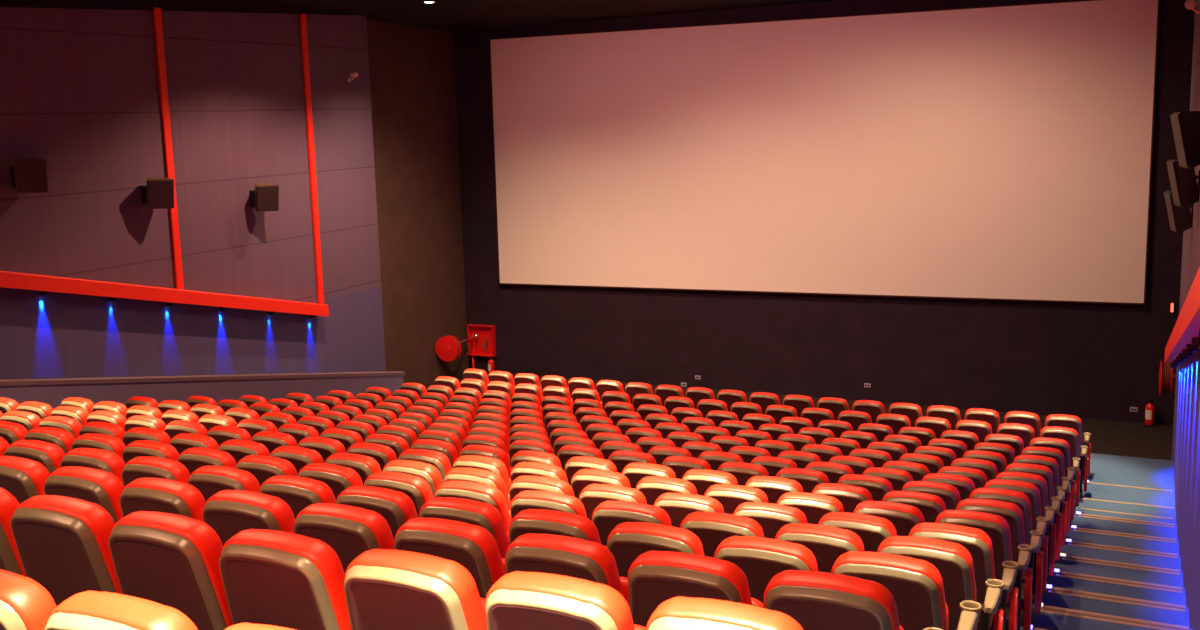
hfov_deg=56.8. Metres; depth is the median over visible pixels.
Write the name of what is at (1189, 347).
wall spotlight
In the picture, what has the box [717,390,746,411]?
seat
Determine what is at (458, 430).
seat
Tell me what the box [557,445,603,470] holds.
seat
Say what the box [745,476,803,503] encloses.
seat
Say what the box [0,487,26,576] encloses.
seat
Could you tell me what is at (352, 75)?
security camera
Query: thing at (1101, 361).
wall
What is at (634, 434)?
seat
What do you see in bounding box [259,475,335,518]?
seat
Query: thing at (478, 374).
seat
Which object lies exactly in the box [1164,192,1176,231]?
grille
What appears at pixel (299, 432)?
seat
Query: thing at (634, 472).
seat
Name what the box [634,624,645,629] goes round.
seat cushion
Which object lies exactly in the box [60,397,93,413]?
seat
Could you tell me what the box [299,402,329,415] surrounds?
seat
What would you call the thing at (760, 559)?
seat
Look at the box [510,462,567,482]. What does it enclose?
seat
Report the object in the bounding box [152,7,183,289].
trim
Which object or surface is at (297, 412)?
seat
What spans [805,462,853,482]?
seat
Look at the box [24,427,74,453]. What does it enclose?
seat
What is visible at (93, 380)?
trim
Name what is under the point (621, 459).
seat
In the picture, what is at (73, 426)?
seat
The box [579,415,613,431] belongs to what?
seat
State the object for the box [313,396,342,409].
seat
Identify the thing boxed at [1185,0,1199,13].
security camera
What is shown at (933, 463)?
seat
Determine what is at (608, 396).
seat
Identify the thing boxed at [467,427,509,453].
seat
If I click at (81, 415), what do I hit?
seat
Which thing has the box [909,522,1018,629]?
seat
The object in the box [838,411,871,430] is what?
seat
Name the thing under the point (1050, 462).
seat
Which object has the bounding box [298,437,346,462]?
seat
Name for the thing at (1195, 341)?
wall spotlight
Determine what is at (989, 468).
seat
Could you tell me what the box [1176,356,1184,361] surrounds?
wall spotlight
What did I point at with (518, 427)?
seat
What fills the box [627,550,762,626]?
seat
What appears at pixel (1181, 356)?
wall spotlight
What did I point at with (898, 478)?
seat
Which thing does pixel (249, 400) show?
seat
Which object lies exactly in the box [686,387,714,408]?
seat
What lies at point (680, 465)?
seat
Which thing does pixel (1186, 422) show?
wall
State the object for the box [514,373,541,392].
seat
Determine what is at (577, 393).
seat
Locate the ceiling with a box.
[267,0,832,31]
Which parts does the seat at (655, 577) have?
backrest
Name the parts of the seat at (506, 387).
backrest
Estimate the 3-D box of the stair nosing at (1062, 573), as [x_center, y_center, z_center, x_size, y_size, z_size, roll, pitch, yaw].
[5.004,2.592,10.719,1.105,0.044,0.144,3,10,26]
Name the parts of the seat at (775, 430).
backrest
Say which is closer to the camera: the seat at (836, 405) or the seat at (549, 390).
the seat at (836, 405)
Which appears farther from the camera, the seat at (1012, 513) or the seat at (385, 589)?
the seat at (1012, 513)
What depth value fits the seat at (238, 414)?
12.89 m
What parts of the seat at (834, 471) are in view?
backrest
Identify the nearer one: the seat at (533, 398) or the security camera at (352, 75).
the seat at (533, 398)
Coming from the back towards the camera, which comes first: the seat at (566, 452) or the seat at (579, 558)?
the seat at (566, 452)
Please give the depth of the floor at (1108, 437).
21.33 m
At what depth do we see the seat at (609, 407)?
17.00 m
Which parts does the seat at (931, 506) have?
backrest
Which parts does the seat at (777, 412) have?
backrest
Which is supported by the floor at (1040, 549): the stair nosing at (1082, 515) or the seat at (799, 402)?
the seat at (799, 402)
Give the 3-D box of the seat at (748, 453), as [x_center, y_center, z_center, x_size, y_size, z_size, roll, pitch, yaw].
[1.770,1.907,12.411,0.577,0.991,0.624,3,10,29]
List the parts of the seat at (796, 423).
backrest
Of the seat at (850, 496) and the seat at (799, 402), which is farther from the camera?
the seat at (799, 402)
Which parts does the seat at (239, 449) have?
backrest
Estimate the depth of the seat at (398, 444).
10.73 m
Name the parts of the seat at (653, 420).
backrest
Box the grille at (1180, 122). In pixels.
[1170,114,1188,167]
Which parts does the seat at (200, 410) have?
backrest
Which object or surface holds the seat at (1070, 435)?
on the floor at (1040, 549)
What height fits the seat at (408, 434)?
0.991 m
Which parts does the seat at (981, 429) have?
backrest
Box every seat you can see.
[0,397,18,413]
[0,411,40,430]
[0,421,27,444]
[0,436,8,455]
[0,456,49,503]
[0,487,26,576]
[0,569,56,629]
[4,440,64,473]
[10,495,121,605]
[16,402,52,419]
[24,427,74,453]
[38,416,81,438]
[44,466,123,523]
[44,591,197,629]
[50,406,88,425]
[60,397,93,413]
[61,448,124,484]
[72,433,125,458]
[79,422,124,440]
[86,411,125,430]
[92,401,127,417]
[109,511,232,629]
[120,477,205,521]
[122,456,189,486]
[123,427,170,445]
[123,440,178,463]
[124,415,165,432]
[125,396,157,408]
[126,405,162,419]
[157,400,190,413]
[161,410,198,425]
[164,420,207,438]
[169,433,218,454]
[177,447,236,474]
[186,396,216,407]
[188,465,259,500]
[190,404,224,418]
[198,414,236,430]
[203,490,294,545]
[207,426,251,445]
[216,399,247,411]
[218,439,269,463]
[219,529,350,629]
[224,408,259,424]
[224,623,294,629]
[236,455,297,486]
[237,419,277,437]
[238,395,267,406]
[248,403,280,416]
[251,431,297,453]
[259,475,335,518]
[260,412,296,429]
[268,398,297,410]
[270,446,323,472]
[277,424,319,443]
[281,407,314,421]
[285,393,312,406]
[294,503,394,572]
[297,416,335,435]
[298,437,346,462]
[298,463,362,499]
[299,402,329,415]
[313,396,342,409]
[315,411,349,427]
[320,429,363,451]
[325,453,381,485]
[327,390,354,403]
[330,405,362,420]
[336,421,375,441]
[336,486,417,540]
[343,399,373,414]
[344,549,486,629]
[347,443,397,470]
[351,414,386,432]
[355,393,382,406]
[364,409,396,424]
[364,434,409,458]
[364,472,432,516]
[365,387,391,401]
[374,402,405,418]
[376,425,417,447]
[382,460,442,497]
[384,396,412,410]
[389,419,425,438]
[392,390,419,404]
[394,517,505,597]
[398,412,432,429]
[398,449,451,482]
[400,383,426,396]
[406,406,438,422]
[410,439,458,468]
[413,399,443,414]
[418,430,461,455]
[419,497,509,557]
[420,392,448,407]
[427,385,453,400]
[427,423,465,448]
[434,376,459,392]
[434,416,469,436]
[434,481,510,530]
[439,409,473,429]
[444,402,475,421]
[444,468,509,510]
[449,395,478,414]
[453,455,510,493]
[454,388,481,404]
[459,445,510,478]
[460,379,486,395]
[462,435,509,463]
[463,369,488,387]
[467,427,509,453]
[471,420,509,444]
[474,412,509,436]
[476,405,509,427]
[479,398,510,419]
[482,390,511,408]
[485,571,645,629]
[487,381,513,402]
[488,371,514,393]
[505,533,628,604]
[509,424,547,436]
[509,432,551,446]
[509,440,554,465]
[509,475,574,503]
[509,509,606,547]
[510,401,542,418]
[510,408,542,420]
[510,416,544,428]
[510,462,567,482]
[510,490,586,519]
[511,393,541,413]
[511,450,561,469]
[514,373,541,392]
[514,384,542,405]
[541,375,568,395]
[541,396,570,408]
[542,404,573,422]
[543,386,571,408]
[544,412,577,431]
[547,420,582,438]
[550,428,587,449]
[553,436,595,455]
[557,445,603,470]
[565,456,616,485]
[568,378,596,398]
[571,469,630,498]
[572,389,601,404]
[572,399,601,415]
[575,407,606,422]
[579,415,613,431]
[579,484,646,520]
[585,424,621,439]
[592,432,630,448]
[592,501,671,545]
[596,380,623,401]
[599,441,642,459]
[602,391,630,409]
[604,401,634,417]
[607,522,704,577]
[608,450,655,473]
[609,410,641,425]
[616,419,650,434]
[622,463,675,488]
[625,382,653,404]
[625,427,662,442]
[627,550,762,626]
[632,394,661,411]
[635,437,675,452]
[636,476,697,505]
[637,404,667,420]
[645,414,677,428]
[646,597,802,629]
[648,446,691,464]
[653,493,723,527]
[655,385,683,405]
[655,422,689,438]
[661,456,710,478]
[664,396,694,414]
[666,431,704,447]
[671,407,702,423]
[680,511,763,557]
[681,417,714,432]
[681,441,722,457]
[682,469,737,495]
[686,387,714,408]
[694,426,730,442]
[697,399,727,417]
[698,451,743,470]
[704,484,768,513]
[706,410,738,426]
[709,436,748,451]
[714,536,817,602]
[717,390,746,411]
[717,462,768,485]
[719,420,753,436]
[729,446,770,462]
[731,402,761,420]
[733,502,807,538]
[735,430,771,446]
[742,414,774,430]
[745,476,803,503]
[750,392,779,413]
[751,456,797,476]
[754,440,794,456]
[758,424,793,439]
[763,570,942,629]
[765,405,797,423]
[775,523,864,572]
[776,468,829,492]
[777,434,815,450]
[777,492,843,524]
[778,451,821,468]
[779,417,813,433]
[783,395,813,416]
[798,427,834,444]
[801,408,833,427]
[801,444,842,461]
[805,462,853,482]
[812,483,872,512]
[817,397,848,419]
[818,420,852,437]
[818,512,896,551]
[821,438,860,455]
[829,456,874,474]
[831,551,981,629]
[837,474,893,500]
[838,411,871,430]
[840,431,877,448]
[849,449,891,466]
[852,400,884,423]
[854,501,924,535]
[857,423,893,441]
[862,467,912,490]
[867,442,907,460]
[876,414,910,434]
[877,536,1004,629]
[882,461,929,480]
[882,491,945,522]
[883,435,921,452]
[889,403,922,426]
[898,427,935,445]
[899,453,943,472]
[901,481,960,509]
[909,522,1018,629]
[914,446,955,465]
[915,417,950,438]
[922,473,975,500]
[926,405,960,429]
[927,438,967,458]
[935,510,1032,629]
[938,466,987,488]
[941,430,978,450]
[951,458,997,480]
[955,420,991,442]
[956,498,1043,621]
[963,450,1006,473]
[964,408,999,433]
[969,488,1048,599]
[974,442,1014,465]
[984,434,1023,457]
[984,479,1055,578]
[995,472,1061,565]
[997,423,1034,447]
[1004,411,1041,437]
[1005,463,1066,545]
[1013,455,1070,531]
[1021,446,1075,519]
[1029,437,1080,508]
[1040,426,1087,495]
[1045,414,1090,479]
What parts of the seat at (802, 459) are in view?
backrest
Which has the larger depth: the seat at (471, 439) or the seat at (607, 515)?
the seat at (471, 439)
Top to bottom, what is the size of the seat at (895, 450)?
0.991 m
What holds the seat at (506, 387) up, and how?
on the floor at (1040, 549)
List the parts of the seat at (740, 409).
backrest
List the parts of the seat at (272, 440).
backrest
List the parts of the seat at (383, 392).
backrest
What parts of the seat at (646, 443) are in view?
backrest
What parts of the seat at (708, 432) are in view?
backrest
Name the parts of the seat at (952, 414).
backrest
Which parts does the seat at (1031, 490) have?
backrest, support leg, armrest, panel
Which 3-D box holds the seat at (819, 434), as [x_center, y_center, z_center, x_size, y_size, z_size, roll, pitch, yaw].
[3.005,1.960,14.969,0.577,0.991,0.624,3,10,29]
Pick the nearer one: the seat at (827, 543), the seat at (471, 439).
the seat at (827, 543)
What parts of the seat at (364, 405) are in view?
backrest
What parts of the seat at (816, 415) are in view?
backrest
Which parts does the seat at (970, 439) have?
backrest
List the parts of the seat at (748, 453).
backrest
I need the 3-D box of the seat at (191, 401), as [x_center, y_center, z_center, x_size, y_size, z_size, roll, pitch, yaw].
[-5.150,1.531,14.848,0.672,0.991,0.604,3,10,28]
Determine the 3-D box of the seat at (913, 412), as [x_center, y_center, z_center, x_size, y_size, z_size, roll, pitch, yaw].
[4.807,1.810,17.218,0.577,0.991,0.624,3,10,29]
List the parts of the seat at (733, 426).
backrest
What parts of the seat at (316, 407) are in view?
backrest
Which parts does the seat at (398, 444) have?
backrest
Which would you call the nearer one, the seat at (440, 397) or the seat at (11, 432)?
the seat at (11, 432)
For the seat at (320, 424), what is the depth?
12.36 m
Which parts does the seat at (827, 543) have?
backrest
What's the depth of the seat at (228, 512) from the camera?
5.22 m
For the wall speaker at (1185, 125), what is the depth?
9.79 m
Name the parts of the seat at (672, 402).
backrest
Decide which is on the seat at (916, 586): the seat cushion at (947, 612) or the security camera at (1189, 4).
the seat cushion at (947, 612)
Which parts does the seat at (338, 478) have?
backrest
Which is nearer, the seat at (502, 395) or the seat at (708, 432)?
the seat at (708, 432)
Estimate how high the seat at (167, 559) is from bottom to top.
0.991 m
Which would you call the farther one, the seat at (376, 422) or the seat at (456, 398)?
the seat at (456, 398)
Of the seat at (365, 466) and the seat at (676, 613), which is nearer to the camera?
the seat at (676, 613)
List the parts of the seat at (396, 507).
backrest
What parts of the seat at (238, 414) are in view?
backrest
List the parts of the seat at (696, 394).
backrest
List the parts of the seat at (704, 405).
backrest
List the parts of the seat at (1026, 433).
backrest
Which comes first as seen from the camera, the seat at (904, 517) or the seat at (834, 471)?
the seat at (904, 517)
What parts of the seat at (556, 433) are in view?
backrest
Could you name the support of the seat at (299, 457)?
on the floor at (1040, 549)
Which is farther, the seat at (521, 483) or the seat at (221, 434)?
the seat at (221, 434)
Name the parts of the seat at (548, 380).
backrest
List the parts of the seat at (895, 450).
backrest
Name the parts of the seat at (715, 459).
backrest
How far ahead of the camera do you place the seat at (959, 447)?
13.92 m
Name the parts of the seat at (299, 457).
backrest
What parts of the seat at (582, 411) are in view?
backrest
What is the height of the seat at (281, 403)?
0.991 m
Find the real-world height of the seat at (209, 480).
0.991 m
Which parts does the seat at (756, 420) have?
backrest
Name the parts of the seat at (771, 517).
backrest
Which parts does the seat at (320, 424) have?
backrest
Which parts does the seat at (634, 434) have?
backrest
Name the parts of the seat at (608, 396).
backrest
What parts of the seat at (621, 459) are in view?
backrest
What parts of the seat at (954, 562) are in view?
backrest, support leg, armrest, panel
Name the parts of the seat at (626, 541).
backrest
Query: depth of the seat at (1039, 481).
10.96 m
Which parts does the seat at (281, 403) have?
backrest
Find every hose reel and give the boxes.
[435,324,495,368]
[1159,360,1175,395]
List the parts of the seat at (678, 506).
backrest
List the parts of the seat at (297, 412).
backrest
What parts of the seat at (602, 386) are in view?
backrest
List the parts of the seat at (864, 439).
backrest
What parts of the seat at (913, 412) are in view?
backrest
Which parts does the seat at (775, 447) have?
backrest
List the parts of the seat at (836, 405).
backrest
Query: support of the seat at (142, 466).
on the floor at (1040, 549)
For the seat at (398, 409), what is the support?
on the floor at (1040, 549)
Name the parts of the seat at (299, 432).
backrest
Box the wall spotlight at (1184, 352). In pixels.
[1182,349,1192,355]
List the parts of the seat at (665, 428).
backrest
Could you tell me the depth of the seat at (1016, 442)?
14.53 m
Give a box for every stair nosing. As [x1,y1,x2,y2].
[1041,605,1188,629]
[1048,587,1185,611]
[1056,571,1182,592]
[1062,555,1179,574]
[1068,541,1177,558]
[1074,527,1175,542]
[1078,514,1174,527]
[1081,508,1173,519]
[1083,498,1173,508]
[1089,482,1172,491]
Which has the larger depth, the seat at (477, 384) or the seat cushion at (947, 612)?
the seat at (477, 384)
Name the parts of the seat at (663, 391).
backrest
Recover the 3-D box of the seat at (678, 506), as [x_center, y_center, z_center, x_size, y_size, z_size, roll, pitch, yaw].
[0.719,1.658,7.631,0.577,0.991,0.624,3,10,28]
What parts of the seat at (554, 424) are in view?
backrest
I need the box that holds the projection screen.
[489,0,1159,306]
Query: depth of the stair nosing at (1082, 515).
14.08 m
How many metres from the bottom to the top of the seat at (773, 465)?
0.991 m
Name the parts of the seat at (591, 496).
backrest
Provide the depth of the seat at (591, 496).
7.59 m
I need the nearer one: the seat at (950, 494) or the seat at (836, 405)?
the seat at (950, 494)
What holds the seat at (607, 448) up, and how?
on the floor at (1040, 549)
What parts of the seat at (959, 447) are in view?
backrest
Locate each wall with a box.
[0,7,385,378]
[0,375,403,408]
[366,20,467,384]
[454,0,1195,424]
[1171,0,1199,629]
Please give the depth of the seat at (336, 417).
13.47 m
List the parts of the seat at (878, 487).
backrest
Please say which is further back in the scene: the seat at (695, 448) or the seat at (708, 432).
the seat at (708, 432)
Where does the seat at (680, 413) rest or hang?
on the floor at (1040, 549)
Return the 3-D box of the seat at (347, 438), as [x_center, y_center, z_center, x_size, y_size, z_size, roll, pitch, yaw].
[-2.457,1.603,11.309,0.577,0.991,0.624,3,10,30]
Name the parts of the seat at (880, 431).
backrest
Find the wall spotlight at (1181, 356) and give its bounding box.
[1178,353,1187,358]
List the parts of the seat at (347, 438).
backrest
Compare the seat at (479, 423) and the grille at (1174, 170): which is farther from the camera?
the seat at (479, 423)
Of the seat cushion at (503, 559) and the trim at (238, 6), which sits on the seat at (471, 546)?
the seat cushion at (503, 559)
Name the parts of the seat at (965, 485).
backrest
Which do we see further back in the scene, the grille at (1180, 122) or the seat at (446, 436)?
the seat at (446, 436)
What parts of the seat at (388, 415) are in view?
backrest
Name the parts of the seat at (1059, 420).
backrest, support leg, armrest, panel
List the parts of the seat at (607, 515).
backrest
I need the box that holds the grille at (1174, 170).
[1166,162,1181,206]
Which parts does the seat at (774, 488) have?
backrest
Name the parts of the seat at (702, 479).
backrest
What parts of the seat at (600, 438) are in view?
backrest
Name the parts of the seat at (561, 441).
backrest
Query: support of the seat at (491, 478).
on the floor at (1040, 549)
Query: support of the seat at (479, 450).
on the floor at (1040, 549)
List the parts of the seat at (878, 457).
backrest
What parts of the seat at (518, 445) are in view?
backrest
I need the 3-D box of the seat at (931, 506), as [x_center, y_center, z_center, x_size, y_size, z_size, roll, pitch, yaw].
[2.570,1.839,8.870,0.577,0.991,0.624,3,10,28]
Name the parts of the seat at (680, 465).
backrest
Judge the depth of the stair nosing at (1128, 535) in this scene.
13.24 m
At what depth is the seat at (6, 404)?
11.90 m
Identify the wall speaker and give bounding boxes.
[10,158,48,193]
[141,177,173,208]
[249,183,278,211]
[1164,191,1193,232]
[1166,160,1199,207]
[1170,111,1199,168]
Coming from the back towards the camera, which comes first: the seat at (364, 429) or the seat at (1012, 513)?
the seat at (364, 429)
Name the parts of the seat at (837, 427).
backrest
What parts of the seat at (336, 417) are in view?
backrest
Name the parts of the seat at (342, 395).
backrest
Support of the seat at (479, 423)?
on the floor at (1040, 549)
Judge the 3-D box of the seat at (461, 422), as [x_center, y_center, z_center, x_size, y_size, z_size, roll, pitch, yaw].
[-1.735,1.738,14.146,0.577,0.991,0.624,3,10,30]
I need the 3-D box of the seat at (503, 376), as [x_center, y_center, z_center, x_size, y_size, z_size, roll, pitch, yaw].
[-1.682,1.488,20.481,0.577,0.991,0.624,4,10,31]
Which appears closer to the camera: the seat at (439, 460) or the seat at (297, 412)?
the seat at (439, 460)
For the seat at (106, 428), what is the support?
on the floor at (1040, 549)
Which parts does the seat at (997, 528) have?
backrest, support leg, armrest, panel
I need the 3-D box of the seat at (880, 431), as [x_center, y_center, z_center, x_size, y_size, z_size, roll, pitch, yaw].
[3.936,1.965,15.567,0.577,0.991,0.624,3,10,29]
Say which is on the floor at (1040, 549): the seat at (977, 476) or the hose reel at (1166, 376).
the seat at (977, 476)
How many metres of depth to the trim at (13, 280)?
18.90 m
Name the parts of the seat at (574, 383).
backrest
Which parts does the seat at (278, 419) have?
backrest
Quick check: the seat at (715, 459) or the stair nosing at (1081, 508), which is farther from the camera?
the stair nosing at (1081, 508)
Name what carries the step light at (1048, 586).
on the stairs
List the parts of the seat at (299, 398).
backrest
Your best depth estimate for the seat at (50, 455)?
7.29 m
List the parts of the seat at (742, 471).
backrest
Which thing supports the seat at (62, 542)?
on the floor at (1040, 549)
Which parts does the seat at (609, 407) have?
backrest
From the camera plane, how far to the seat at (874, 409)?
17.16 m
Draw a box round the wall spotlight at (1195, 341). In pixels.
[1192,337,1199,345]
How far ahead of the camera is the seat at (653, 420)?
15.66 m
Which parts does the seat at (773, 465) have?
backrest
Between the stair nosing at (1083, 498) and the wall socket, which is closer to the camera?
the stair nosing at (1083, 498)
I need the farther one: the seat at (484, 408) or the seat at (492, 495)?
the seat at (484, 408)
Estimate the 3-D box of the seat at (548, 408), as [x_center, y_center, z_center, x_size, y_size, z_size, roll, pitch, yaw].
[-0.499,1.790,16.705,0.577,0.991,0.624,3,10,30]
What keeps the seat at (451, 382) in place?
on the floor at (1040, 549)
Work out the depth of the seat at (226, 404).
14.27 m
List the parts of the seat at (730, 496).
backrest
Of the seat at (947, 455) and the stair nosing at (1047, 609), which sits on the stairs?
the stair nosing at (1047, 609)
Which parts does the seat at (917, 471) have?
backrest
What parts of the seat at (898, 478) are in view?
backrest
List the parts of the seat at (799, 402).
backrest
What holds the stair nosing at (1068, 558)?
on the stairs
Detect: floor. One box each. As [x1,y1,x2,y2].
[424,371,1172,459]
[990,455,1086,629]
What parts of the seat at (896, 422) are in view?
backrest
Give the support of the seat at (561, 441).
on the floor at (1040, 549)
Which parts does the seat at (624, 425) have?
backrest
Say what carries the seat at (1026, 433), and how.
on the floor at (1040, 549)
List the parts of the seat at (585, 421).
backrest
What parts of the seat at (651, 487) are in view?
backrest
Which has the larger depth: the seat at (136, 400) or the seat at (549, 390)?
the seat at (549, 390)
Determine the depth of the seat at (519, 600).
3.43 m
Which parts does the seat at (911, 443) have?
backrest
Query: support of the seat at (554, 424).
on the floor at (1040, 549)
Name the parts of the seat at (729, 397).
backrest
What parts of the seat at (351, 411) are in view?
backrest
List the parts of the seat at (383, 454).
backrest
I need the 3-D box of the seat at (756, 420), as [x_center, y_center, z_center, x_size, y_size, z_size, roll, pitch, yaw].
[2.427,1.895,16.297,0.577,0.991,0.624,3,10,29]
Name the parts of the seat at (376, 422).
backrest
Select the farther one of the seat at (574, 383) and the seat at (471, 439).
the seat at (574, 383)
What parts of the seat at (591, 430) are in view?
backrest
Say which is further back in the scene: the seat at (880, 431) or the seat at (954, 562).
the seat at (880, 431)
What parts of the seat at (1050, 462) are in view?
backrest, armrest, panel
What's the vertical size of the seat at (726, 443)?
0.991 m
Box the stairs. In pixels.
[1020,453,1192,629]
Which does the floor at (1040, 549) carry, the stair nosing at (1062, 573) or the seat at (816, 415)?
the seat at (816, 415)
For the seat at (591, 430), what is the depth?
13.96 m
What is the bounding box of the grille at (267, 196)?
[257,186,278,210]
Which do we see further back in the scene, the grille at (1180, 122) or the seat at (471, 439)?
the seat at (471, 439)
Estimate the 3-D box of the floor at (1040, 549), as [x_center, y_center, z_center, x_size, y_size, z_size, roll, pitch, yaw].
[-1.848,2.217,10.316,10.690,4.220,21.350,3,10,26]
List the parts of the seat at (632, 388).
backrest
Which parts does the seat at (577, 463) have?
backrest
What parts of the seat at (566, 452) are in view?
backrest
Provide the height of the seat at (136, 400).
0.991 m
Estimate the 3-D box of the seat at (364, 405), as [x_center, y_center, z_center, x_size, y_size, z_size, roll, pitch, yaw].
[-3.310,1.664,16.028,0.577,0.991,0.624,4,10,31]
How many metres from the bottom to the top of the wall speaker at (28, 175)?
0.530 m
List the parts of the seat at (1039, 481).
backrest, support leg, armrest, panel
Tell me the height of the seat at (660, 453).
0.991 m
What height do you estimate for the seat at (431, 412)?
0.991 m
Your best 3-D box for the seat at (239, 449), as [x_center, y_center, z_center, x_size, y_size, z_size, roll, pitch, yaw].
[-2.797,1.492,9.344,0.577,0.991,0.624,3,10,30]
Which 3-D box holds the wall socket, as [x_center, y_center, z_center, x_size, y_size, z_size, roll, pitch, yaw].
[10.655,1.884,22.136,0.140,0.090,0.019,3,10,26]
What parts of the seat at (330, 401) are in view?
backrest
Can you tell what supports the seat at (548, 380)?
on the floor at (1040, 549)
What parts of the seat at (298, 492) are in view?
backrest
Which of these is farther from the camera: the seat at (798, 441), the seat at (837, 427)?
the seat at (837, 427)
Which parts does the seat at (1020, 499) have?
backrest, support leg, armrest, panel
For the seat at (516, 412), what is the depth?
15.55 m
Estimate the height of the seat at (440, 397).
0.991 m
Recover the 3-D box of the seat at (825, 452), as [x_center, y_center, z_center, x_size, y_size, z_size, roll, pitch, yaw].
[2.684,1.959,13.024,0.577,0.991,0.624,3,10,29]
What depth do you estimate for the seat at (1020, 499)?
9.24 m
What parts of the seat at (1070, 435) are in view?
backrest, support leg, armrest, panel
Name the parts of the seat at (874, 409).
backrest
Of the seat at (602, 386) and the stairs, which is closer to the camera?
the stairs
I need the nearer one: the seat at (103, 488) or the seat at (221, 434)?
the seat at (103, 488)
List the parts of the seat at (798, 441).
backrest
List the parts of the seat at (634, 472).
backrest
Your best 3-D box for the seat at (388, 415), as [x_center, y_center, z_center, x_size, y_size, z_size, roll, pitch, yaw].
[-2.729,1.687,14.656,0.577,0.991,0.624,4,10,30]
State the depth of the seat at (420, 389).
18.77 m
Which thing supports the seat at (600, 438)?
on the floor at (1040, 549)
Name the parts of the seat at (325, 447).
backrest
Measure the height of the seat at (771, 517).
0.991 m
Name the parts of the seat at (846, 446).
backrest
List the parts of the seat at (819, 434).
backrest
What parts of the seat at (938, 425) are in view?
backrest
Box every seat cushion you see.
[480,597,486,620]
[501,558,505,573]
[619,576,628,604]
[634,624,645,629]
[751,597,762,607]
[945,601,948,625]
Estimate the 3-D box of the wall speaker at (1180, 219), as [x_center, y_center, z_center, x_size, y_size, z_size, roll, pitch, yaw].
[7.120,-1.270,13.623,0.314,0.503,0.438,1,9,19]
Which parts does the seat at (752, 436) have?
backrest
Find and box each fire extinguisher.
[488,357,494,374]
[1145,399,1156,425]
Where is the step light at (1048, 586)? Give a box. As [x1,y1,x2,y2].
[1046,584,1052,589]
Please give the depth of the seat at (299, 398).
16.23 m
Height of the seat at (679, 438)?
0.991 m
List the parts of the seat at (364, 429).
backrest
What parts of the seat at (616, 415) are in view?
backrest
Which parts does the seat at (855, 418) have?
backrest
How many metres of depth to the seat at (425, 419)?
14.08 m
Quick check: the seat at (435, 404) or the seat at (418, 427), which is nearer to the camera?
the seat at (418, 427)
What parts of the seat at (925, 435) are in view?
backrest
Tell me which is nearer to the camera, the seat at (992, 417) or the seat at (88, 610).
the seat at (88, 610)
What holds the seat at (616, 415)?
on the floor at (1040, 549)
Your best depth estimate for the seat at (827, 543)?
5.98 m
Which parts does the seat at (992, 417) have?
backrest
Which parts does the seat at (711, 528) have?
backrest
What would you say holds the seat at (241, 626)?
on the floor at (1040, 549)
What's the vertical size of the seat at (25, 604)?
0.991 m
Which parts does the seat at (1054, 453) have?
backrest, armrest, panel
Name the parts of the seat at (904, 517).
backrest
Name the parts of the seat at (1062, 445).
backrest, armrest, panel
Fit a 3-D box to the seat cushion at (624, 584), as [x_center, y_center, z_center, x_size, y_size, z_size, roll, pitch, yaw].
[-0.031,1.347,4.897,0.470,0.416,0.191,3,9,25]
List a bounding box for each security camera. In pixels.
[347,72,357,81]
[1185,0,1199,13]
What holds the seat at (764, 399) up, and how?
on the floor at (1040, 549)
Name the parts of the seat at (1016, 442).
backrest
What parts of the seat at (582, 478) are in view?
backrest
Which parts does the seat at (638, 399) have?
backrest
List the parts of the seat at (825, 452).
backrest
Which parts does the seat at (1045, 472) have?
backrest, armrest, panel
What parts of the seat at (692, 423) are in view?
backrest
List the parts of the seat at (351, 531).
backrest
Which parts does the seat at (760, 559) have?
backrest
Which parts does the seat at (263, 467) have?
backrest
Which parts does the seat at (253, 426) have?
backrest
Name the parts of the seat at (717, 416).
backrest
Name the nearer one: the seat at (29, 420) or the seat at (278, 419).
the seat at (29, 420)
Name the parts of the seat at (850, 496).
backrest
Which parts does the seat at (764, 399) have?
backrest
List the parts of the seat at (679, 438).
backrest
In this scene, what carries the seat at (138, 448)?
on the floor at (1040, 549)
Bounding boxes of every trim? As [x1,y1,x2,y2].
[0,0,367,15]
[0,271,328,315]
[0,371,404,385]
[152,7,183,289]
[299,14,323,303]
[1164,267,1199,363]
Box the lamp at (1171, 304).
[1169,302,1174,312]
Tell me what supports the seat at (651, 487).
on the floor at (1040, 549)
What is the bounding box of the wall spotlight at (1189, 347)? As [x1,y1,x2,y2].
[1186,344,1198,351]
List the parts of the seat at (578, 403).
backrest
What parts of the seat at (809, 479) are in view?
backrest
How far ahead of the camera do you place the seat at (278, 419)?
12.62 m
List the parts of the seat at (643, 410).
backrest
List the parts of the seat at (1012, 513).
backrest, support leg, armrest, panel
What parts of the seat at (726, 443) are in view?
backrest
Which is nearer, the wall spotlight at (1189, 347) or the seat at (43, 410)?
the wall spotlight at (1189, 347)
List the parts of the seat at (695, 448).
backrest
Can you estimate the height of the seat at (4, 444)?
0.991 m
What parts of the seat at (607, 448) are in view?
backrest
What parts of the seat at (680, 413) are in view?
backrest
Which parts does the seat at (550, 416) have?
backrest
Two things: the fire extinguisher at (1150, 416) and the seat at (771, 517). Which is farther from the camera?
the fire extinguisher at (1150, 416)
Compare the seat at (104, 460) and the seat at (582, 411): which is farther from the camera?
the seat at (582, 411)
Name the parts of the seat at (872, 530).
backrest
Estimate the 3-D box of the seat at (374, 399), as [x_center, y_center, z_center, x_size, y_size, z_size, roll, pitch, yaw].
[-3.395,1.656,17.143,0.577,0.991,0.624,4,10,31]
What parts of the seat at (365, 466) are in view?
backrest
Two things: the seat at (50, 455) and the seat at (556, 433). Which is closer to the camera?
the seat at (50, 455)
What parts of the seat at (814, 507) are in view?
backrest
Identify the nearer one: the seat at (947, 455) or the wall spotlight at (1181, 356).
the wall spotlight at (1181, 356)
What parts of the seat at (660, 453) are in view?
backrest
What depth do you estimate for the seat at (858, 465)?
11.61 m
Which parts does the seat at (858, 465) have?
backrest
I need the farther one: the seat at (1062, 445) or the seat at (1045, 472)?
the seat at (1062, 445)

